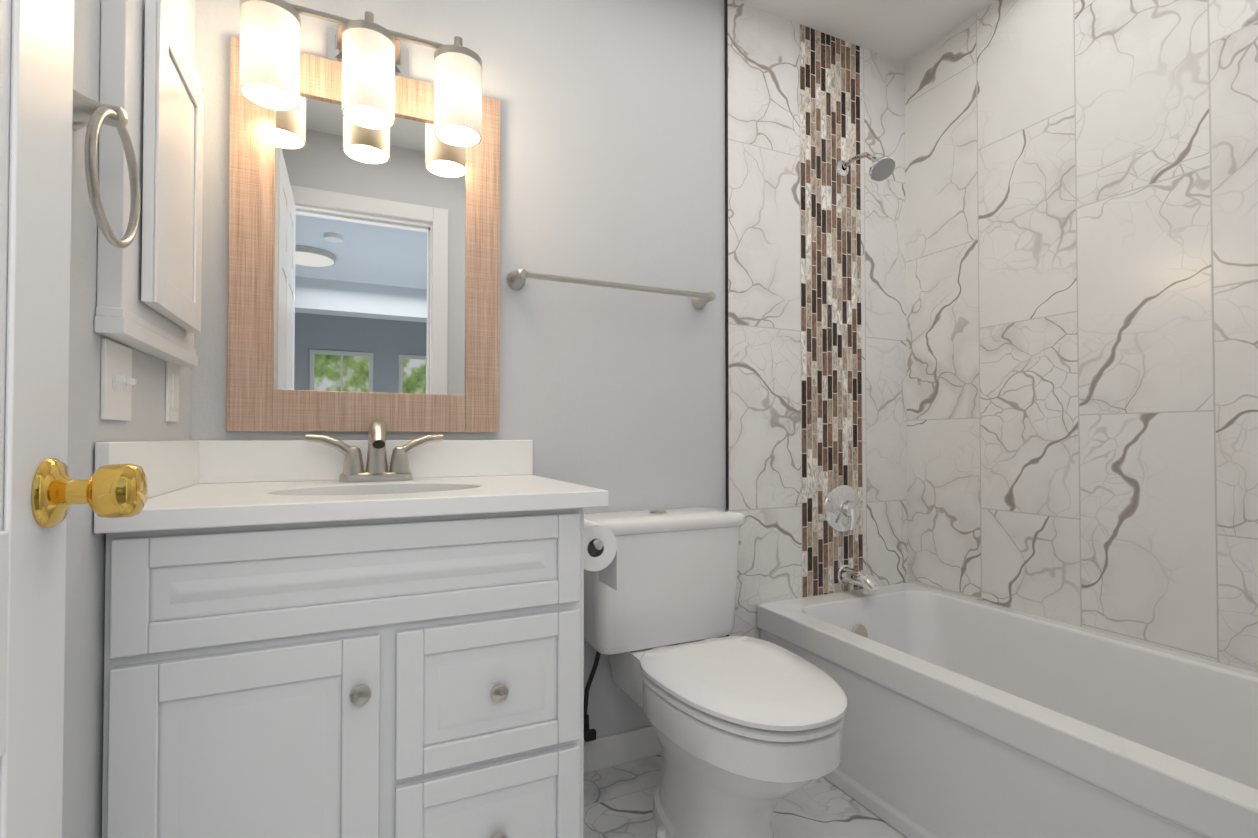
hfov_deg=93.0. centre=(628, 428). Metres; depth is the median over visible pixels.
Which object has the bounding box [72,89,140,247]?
towel ring
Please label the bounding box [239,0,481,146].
sconce
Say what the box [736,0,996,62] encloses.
ceiling
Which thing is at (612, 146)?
wall
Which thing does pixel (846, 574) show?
tub spout
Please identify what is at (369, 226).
mirror glass
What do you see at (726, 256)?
trim
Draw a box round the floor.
[583,754,906,837]
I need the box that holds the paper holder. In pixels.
[584,519,617,590]
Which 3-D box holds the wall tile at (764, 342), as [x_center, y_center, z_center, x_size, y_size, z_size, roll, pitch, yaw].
[0.459,-0.210,2.016,0.303,2.420,0.010,0,-1,-25]
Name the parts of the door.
knob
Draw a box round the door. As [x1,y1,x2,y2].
[0,0,147,837]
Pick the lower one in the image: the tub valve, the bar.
the tub valve
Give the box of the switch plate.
[100,338,135,420]
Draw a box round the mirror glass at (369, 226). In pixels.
[273,95,465,394]
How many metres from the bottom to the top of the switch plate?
0.117 m
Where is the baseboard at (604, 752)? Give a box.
[584,726,660,773]
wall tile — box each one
[728,0,801,638]
[860,47,907,588]
[904,0,1257,672]
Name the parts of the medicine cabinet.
door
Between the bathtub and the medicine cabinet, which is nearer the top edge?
the medicine cabinet
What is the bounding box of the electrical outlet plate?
[165,362,178,421]
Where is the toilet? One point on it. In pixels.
(748, 731)
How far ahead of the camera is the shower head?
2.00 m
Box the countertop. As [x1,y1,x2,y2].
[94,440,607,533]
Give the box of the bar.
[506,268,715,308]
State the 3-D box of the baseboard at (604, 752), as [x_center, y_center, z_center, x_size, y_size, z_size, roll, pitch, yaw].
[0.009,0.951,1.787,0.682,0.090,0.012,0,-1,-25]
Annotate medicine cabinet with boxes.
[94,0,203,366]
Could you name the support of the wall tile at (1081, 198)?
attached to the wall
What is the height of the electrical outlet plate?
0.118 m
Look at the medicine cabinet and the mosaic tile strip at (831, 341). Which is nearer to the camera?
the medicine cabinet
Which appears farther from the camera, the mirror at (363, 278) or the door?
the mirror at (363, 278)
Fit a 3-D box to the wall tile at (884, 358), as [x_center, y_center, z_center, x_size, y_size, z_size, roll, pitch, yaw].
[0.960,-0.207,2.248,0.233,2.420,0.010,0,-1,-25]
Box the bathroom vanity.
[94,419,607,837]
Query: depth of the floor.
1.55 m
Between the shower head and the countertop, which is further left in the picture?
the countertop
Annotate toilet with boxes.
[584,506,846,837]
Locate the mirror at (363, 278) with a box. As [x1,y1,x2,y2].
[226,36,500,431]
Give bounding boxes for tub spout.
[836,564,879,592]
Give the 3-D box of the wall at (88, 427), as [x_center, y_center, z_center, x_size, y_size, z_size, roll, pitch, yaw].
[-0.691,-0.233,0.564,0.120,2.420,1.675,0,-1,-25]
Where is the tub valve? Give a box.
[824,484,860,531]
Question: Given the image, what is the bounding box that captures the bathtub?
[757,583,1257,837]
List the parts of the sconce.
lamp shade, lamp shade, lamp shade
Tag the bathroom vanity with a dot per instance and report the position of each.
(376, 634)
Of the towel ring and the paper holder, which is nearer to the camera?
the towel ring
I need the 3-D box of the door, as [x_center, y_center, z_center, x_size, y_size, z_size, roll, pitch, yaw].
[-0.380,-0.057,0.279,0.104,2.034,0.655,0,-1,-25]
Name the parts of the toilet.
tank, tank lid, seat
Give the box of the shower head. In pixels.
[835,152,895,181]
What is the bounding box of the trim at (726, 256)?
[724,0,728,636]
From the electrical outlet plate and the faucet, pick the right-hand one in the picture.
the faucet
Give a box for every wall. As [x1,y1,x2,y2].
[62,0,194,837]
[190,0,725,740]
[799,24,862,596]
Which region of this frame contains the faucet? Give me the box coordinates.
[305,419,442,481]
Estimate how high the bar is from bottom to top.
0.051 m
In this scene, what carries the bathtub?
on the floor

